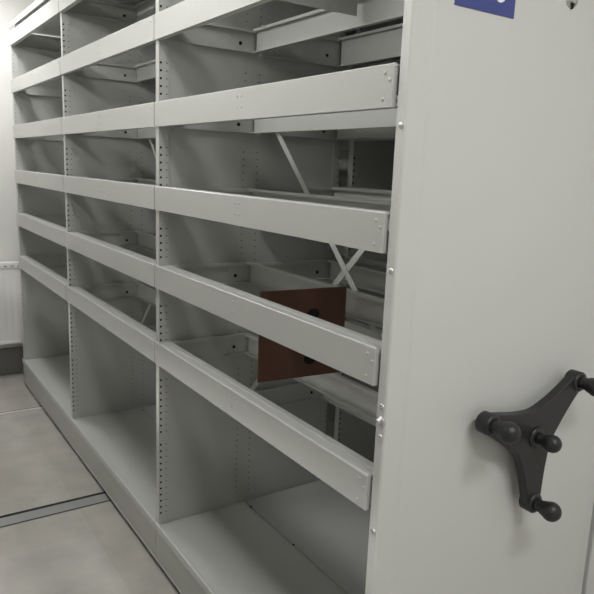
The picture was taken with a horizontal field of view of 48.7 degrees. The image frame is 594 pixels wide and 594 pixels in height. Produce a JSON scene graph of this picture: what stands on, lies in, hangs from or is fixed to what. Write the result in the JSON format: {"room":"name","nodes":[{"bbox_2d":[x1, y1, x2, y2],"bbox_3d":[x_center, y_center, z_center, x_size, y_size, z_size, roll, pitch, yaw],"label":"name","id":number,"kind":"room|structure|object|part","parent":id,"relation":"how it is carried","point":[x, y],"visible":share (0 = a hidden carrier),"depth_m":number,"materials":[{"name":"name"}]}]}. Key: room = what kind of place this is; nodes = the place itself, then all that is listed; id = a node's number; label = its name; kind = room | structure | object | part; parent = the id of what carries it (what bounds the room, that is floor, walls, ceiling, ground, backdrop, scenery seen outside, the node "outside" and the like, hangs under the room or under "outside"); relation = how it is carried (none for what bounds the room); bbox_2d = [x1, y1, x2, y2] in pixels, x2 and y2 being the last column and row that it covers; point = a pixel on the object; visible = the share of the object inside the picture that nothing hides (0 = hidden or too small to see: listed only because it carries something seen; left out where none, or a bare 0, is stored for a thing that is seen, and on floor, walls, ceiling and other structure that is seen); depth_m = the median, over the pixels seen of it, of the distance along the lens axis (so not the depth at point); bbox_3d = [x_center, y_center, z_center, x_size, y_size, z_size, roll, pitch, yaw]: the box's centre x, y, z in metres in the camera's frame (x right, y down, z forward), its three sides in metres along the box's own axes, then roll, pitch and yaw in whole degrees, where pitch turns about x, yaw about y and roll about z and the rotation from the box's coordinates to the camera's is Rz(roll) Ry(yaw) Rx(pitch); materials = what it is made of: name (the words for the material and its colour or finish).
{"room":"archive storage room","nodes":[
{"label":"archive storage room","id":0,"kind":"room"},
{"bbox_2d":[0,0,60,348],"bbox_3d":[-2.689,-0.770,4.267,5.275,2.812,0.125,-5,13,-33],"label":"wall","id":1,"kind":"structure","parent":0,"point":[9,9],"depth_m":4.58,"materials":[{"name":"paint"}]},
{"bbox_2d":[0,261,22,344],"bbox_3d":[-2.560,0.081,4.388,1.375,0.585,0.127,-5,13,-33],"label":"radiator","id":2,"kind":"object","parent":1,"relation":"attached to","point":[10,290],"visible":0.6,"depth_m":4.67,"materials":[{"name":"metal"}]},
{"bbox_2d":[0,261,18,267],"bbox_3d":[-2.537,-0.185,4.318,1.375,0.035,0.083,-5,13,-33],"label":"grille","id":3,"kind":"object","parent":2,"relation":"attached to","point":[10,264],"depth_m":4.62,"materials":[{"name":"metal"}]},
{"bbox_2d":[0,346,23,374],"bbox_3d":[-2.703,0.524,4.459,5.025,0.200,0.015,-5,13,-33],"label":"baseboard","id":4,"kind":"structure","parent":1,"relation":"attached to","point":[10,358],"depth_m":4.84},
{"bbox_2d":[0,373,180,593],"bbox_3d":[-0.571,1.385,1.325,5.275,0.125,8.033,-5,13,-33],"label":"floor","id":5,"kind":"structure","parent":0,"point":[93,549],"depth_m":2.86,"materials":[{"name":"concrete"}]},
{"bbox_2d":[0,406,42,414],"bbox_3d":[-2.264,0.765,3.823,4.975,0.004,0.038,-5,13,-33],"label":"rail","id":6,"kind":"object","parent":5,"relation":"on","point":[40,407],"depth_m":4.16,"materials":[{"name":"grey metal"}]},
{"bbox_2d":[0,491,111,527],"bbox_3d":[-1.528,1.007,2.732,4.975,0.003,0.099,-5,13,-33],"label":"rail","id":7,"kind":"object","parent":5,"relation":"on","point":[76,503],"depth_m":3.00,"materials":[{"name":"metal"}]},
{"bbox_2d":[8,0,593,593],"bbox_3d":[-0.471,-0.252,3.067,0.853,2.420,3.924,-5,13,-33],"label":"shelving unit","id":8,"kind":"object","parent":5,"relation":"on","point":[177,161],"visible":0.99,"depth_m":1.98,"materials":[{"name":"metal"}]},
{"bbox_3d":[-1.871,-0.553,4.441,0.041,2.355,0.034,-5,13,-33],"label":"post","id":9,"kind":"part","parent":8,"relation":"part of","materials":[{"name":"metal"}]},
{"bbox_3d":[-1.317,-1.558,3.817,0.324,0.082,1.229,-5,13,-33],"label":"shelf frame","id":10,"kind":"part","parent":8,"relation":"part of","materials":[{"name":"metal"}]},
{"bbox_3d":[-1.328,-1.271,3.873,0.324,0.082,1.229,-5,13,-33],"label":"shelf frame","id":11,"kind":"part","parent":8,"relation":"part of","materials":[{"name":"metal"}]},
{"bbox_3d":[-1.340,-0.989,3.927,0.324,0.082,1.229,-5,13,-33],"label":"shelf frame","id":12,"kind":"part","parent":8,"relation":"part of","materials":[{"name":"metal"}]},
{"bbox_3d":[-1.362,-0.429,4.036,0.324,0.082,1.229,-5,13,-33],"label":"shelf frame","id":13,"kind":"part","parent":8,"relation":"part of","materials":[{"name":"metal"}]},
{"bbox_3d":[-1.431,0.546,4.218,0.392,0.030,1.249,-5,13,-33],"label":"shelf","id":14,"kind":"part","parent":8,"relation":"part of","materials":[{"name":"grey metal"}]},
{"bbox_3d":[-1.374,-0.147,4.091,0.324,0.082,1.229,-5,13,-33],"label":"shelf frame","id":15,"kind":"part","parent":8,"relation":"part of","materials":[{"name":"metal"}]},
{"bbox_3d":[-1.351,-0.707,3.982,0.324,0.082,1.229,-5,13,-33],"label":"shelf frame","id":16,"kind":"part","parent":8,"relation":"part of","materials":[{"name":"metal"}]},
{"bbox_3d":[-1.182,-0.327,3.421,0.041,2.355,0.030,-5,13,-33],"label":"post","id":17,"kind":"part","parent":8,"relation":"part of","materials":[{"name":"metal"}]},
{"bbox_3d":[-0.743,0.772,3.199,0.392,0.030,1.249,-5,13,-33],"label":"shelf","id":18,"kind":"part","parent":8,"relation":"part of","materials":[{"name":"grey metal"}]},
{"bbox_3d":[-0.629,-1.332,2.798,0.324,0.082,1.229,-5,13,-33],"label":"shelf frame","id":19,"kind":"part","parent":8,"relation":"part of","materials":[{"name":"metal"}]},
{"bbox_3d":[-0.640,-1.045,2.854,0.324,0.082,1.229,-5,13,-33],"label":"shelf frame","id":20,"kind":"part","parent":8,"relation":"part of","materials":[{"name":"metal"}]},
{"bbox_3d":[-0.652,-0.763,2.909,0.324,0.082,1.229,-5,13,-33],"label":"shelf frame","id":21,"kind":"part","parent":8,"relation":"part of","materials":[{"name":"metal"}]},
{"bbox_3d":[-0.674,-0.203,3.018,0.324,0.082,1.229,-5,13,-33],"label":"shelf frame","id":22,"kind":"part","parent":8,"relation":"part of","materials":[{"name":"metal"}]},
{"bbox_3d":[-0.663,-0.481,2.963,0.324,0.082,1.229,-5,13,-33],"label":"shelf frame","id":23,"kind":"part","parent":8,"relation":"part of","materials":[{"name":"metal"}]},
{"bbox_3d":[-0.686,0.079,3.072,0.324,0.082,1.229,-5,13,-33],"label":"shelf frame","id":24,"kind":"part","parent":8,"relation":"part of","materials":[{"name":"metal"}]},
{"bbox_3d":[-0.903,-0.349,3.594,0.038,2.355,0.010,-5,13,-33],"label":"post","id":25,"kind":"part","parent":8,"relation":"part of","materials":[{"name":"metal"}]},
{"bbox_3d":[-0.854,-0.353,3.626,0.040,2.355,0.010,-5,13,-33],"label":"post","id":26,"kind":"part","parent":8,"relation":"part of","materials":[{"name":"metal"}]},
{"bbox_3d":[-0.333,-1.081,3.053,0.368,0.110,1.229,-5,13,-33],"label":"shelf frame","id":27,"kind":"part","parent":8,"relation":"part of","materials":[{"name":"metal"}]},
{"bbox_3d":[-0.393,0.742,3.417,0.441,0.016,1.230,-5,13,-33],"label":"shelf","id":28,"kind":"part","parent":8,"relation":"part of","materials":[{"name":"grey metal"}]},
{"bbox_3d":[-0.356,-0.521,3.162,0.368,0.082,1.229,-5,13,-33],"label":"shelf frame","id":29,"kind":"part","parent":8,"relation":"part of","materials":[{"name":"metal"}]},
{"bbox_3d":[-0.368,-0.223,3.220,0.368,0.082,1.229,-5,13,-33],"label":"shelf frame","id":30,"kind":"part","parent":8,"relation":"part of","materials":[{"name":"metal"}]},
{"bbox_3d":[-0.389,0.299,3.322,0.368,0.082,1.229,-5,13,-33],"label":"shelf frame","id":31,"kind":"part","parent":8,"relation":"part of","materials":[{"name":"metal"}]},
{"bbox_3d":[-0.494,-0.101,2.402,0.041,2.355,0.030,-5,13,-33],"label":"post","id":32,"kind":"part","parent":8,"relation":"part of","materials":[{"name":"metal"}]},
{"bbox_3d":[-0.215,-0.123,2.575,0.038,2.355,0.010,-5,13,-33],"label":"post","id":33,"kind":"part","parent":8,"relation":"part of","materials":[{"name":"metal"}]},
{"bbox_3d":[-0.055,0.998,2.181,0.392,0.030,1.248,-5,13,-33],"label":"shelf","id":34,"kind":"part","parent":8,"relation":"part of","materials":[{"name":"grey metal"}]},
{"bbox_3d":[-0.166,-0.127,2.607,0.040,2.355,0.010,-5,13,-33],"label":"post","id":35,"kind":"part","parent":8,"relation":"part of","materials":[{"name":"metal"}]},
{"bbox_3d":[0.002,0.305,2.054,0.324,0.082,1.226,-5,13,-33],"label":"shelf frame","id":36,"kind":"part","parent":8,"relation":"part of","materials":[{"name":"metal"}]},
{"bbox_3d":[0.013,0.023,2.000,0.324,0.082,1.226,-5,13,-33],"label":"shelf frame","id":37,"kind":"part","parent":8,"relation":"part of","materials":[{"name":"metal"}]},
{"bbox_3d":[0.024,-0.255,1.946,0.324,0.082,1.226,-5,13,-33],"label":"shelf frame","id":38,"kind":"part","parent":8,"relation":"part of","materials":[{"name":"metal"}]},
{"bbox_3d":[0.036,-0.538,1.891,0.324,0.082,1.226,-5,13,-33],"label":"shelf frame","id":39,"kind":"part","parent":8,"relation":"part of","materials":[{"name":"metal"}]},
{"bbox_3d":[0.047,-0.820,1.836,0.324,0.082,1.226,-5,13,-33],"label":"shelf frame","id":40,"kind":"part","parent":8,"relation":"part of","materials":[{"name":"metal"}]},
{"bbox_2d":[257,286,346,382],"bbox_3d":[0.018,0.111,1.990,0.296,0.275,0.008,-4,13,-29],"label":"divider","id":41,"kind":"object","parent":8,"relation":"on","point":[276,361],"visible":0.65,"depth_m":1.98,"materials":[{"name":"brown wood"}]},
{"bbox_3d":[0.294,0.967,2.399,0.441,0.016,1.228,-5,13,-33],"label":"shelf","id":42,"kind":"part","parent":8,"relation":"part of","materials":[{"name":"grey metal"}]},
{"bbox_3d":[0.299,0.525,2.304,0.368,0.082,1.226,-5,13,-33],"label":"shelf frame","id":43,"kind":"part","parent":8,"relation":"part of","materials":[{"name":"metal"}]},
{"bbox_2d":[279,0,357,15],"bbox_3d":[0.053,-0.920,1.801,0.298,0.235,0.004,-5,13,-33],"label":"shelf","id":44,"kind":"object","parent":8,"relation":"on","point":[349,7],"visible":1,"depth_m":1.85,"materials":[{"name":"grey metal"}]},
{"bbox_3d":[0.320,0.003,2.202,0.368,0.082,1.226,-5,13,-33],"label":"shelf frame","id":45,"kind":"part","parent":8,"relation":"part of","materials":[{"name":"metal"}]},
{"bbox_3d":[0.332,-0.295,2.144,0.368,0.082,1.226,-5,13,-33],"label":"shelf frame","id":46,"kind":"part","parent":8,"relation":"part of","materials":[{"name":"metal"}]},
{"bbox_3d":[0.343,-0.564,2.092,0.368,0.082,1.226,-5,13,-33],"label":"shelf frame","id":47,"kind":"part","parent":8,"relation":"part of","materials":[{"name":"metal"}]},
{"bbox_3d":[0.354,-0.855,2.035,0.368,0.110,1.226,-5,13,-33],"label":"shelf frame","id":48,"kind":"part","parent":8,"relation":"part of","materials":[{"name":"metal"}]},
{"bbox_3d":[0.138,-0.156,2.817,0.035,2.355,0.030,-5,13,-33],"label":"post","id":49,"kind":"part","parent":8,"relation":"part of","materials":[{"name":"metal"}]},
{"bbox_3d":[0.534,0.069,1.585,0.844,2.405,0.037,-5,13,-33],"label":"panel","id":50,"kind":"part","parent":8,"relation":"part of","materials":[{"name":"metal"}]},
{"bbox_3d":[0.380,-0.646,1.298,0.174,0.154,0.002,-5,13,-33],"label":"sign plate","id":51,"kind":"part","parent":8,"relation":"part of","materials":[{"name":"blue plastic"}]},
{"bbox_3d":[0.464,0.298,1.456,0.049,0.049,0.069,-5,13,-33],"label":"knob","id":52,"kind":"part","parent":8,"relation":"part of","materials":[{"name":"black plastic"}]},
{"bbox_3d":[0.614,0.522,1.607,0.049,0.049,0.069,-5,13,-33],"label":"knob","id":53,"kind":"part","parent":8,"relation":"part of","materials":[{"name":"black plastic"}]},
{"bbox_3d":[0.601,0.347,1.561,0.043,0.043,0.061,-5,13,-33],"label":"lock knob","id":54,"kind":"part","parent":8,"relation":"part of","materials":[{"name":"black plastic"}]},
{"bbox_3d":[0.733,0.221,1.620,0.049,0.049,0.069,-5,13,-33],"label":"knob","id":55,"kind":"part","parent":8,"relation":"part of","materials":[{"name":"black plastic"}]},
{"bbox_2d":[326,18,593,593],"bbox_3d":[0.217,-0.326,3.592,0.851,2.420,3.801,-5,13,-33],"label":"shelving unit","id":56,"kind":"object","parent":5,"relation":"on","point":[371,162],"visible":0.05,"depth_m":2.87,"materials":[{"name":"metal"}]},
{"bbox_3d":[-0.021,0.709,3.672,0.392,0.030,1.249,-5,13,-33],"label":"shelf","id":57,"kind":"part","parent":56,"relation":"part of","materials":[{"name":"grey metal"}]},
{"bbox_3d":[0.328,0.679,3.890,0.441,0.016,1.230,-5,13,-33],"label":"shelf","id":58,"kind":"part","parent":56,"relation":"part of","materials":[{"name":"grey metal"}]},
{"bbox_3d":[0.047,-0.266,3.491,0.324,0.082,1.229,-5,13,-33],"label":"shelf frame","id":59,"kind":"part","parent":56,"relation":"part of","materials":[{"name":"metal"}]},
{"bbox_3d":[0.366,-0.584,3.635,0.368,0.082,1.229,-5,13,-33],"label":"shelf frame","id":60,"kind":"part","parent":56,"relation":"part of","materials":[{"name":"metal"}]},
{"bbox_3d":[0.070,-0.826,3.382,0.324,0.082,1.229,-5,13,-33],"label":"shelf frame","id":61,"kind":"part","parent":56,"relation":"part of","materials":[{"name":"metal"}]},
{"bbox_3d":[0.229,-0.164,2.876,0.039,2.355,0.030,-5,13,-33],"label":"post","id":62,"kind":"part","parent":56,"relation":"part of","materials":[{"name":"metal"}]},
{"bbox_3d":[0.723,0.242,2.528,0.324,0.082,1.226,-5,13,-33],"label":"shelf frame","id":63,"kind":"part","parent":56,"relation":"part of","materials":[{"name":"metal"}]},
{"bbox_3d":[0.666,0.935,2.654,0.392,0.030,1.248,-5,13,-33],"label":"shelf","id":64,"kind":"part","parent":56,"relation":"part of","materials":[{"name":"grey metal"}]},
{"bbox_3d":[0.734,-0.040,2.473,0.324,0.082,1.226,-5,13,-33],"label":"shelf frame","id":65,"kind":"part","parent":56,"relation":"part of","materials":[{"name":"metal"}]},
{"bbox_3d":[0.757,-0.601,2.364,0.324,0.082,1.226,-5,13,-33],"label":"shelf frame","id":66,"kind":"part","parent":56,"relation":"part of","materials":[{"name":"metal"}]},
{"bbox_3d":[1.258,0.006,2.059,0.840,2.405,0.037,-5,13,-33],"label":"panel","id":67,"kind":"part","parent":56,"relation":"part of","materials":[{"name":"metal"}]},
{"bbox_2d":[336,151,348,372],"bbox_3d":[1.634,-0.242,2.453,0.125,2.812,7.782,-5,13,-33],"label":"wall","id":68,"kind":"structure","parent":0,"point":[344,155],"depth_m":4.28,"materials":[{"name":"paint"}]}
]}

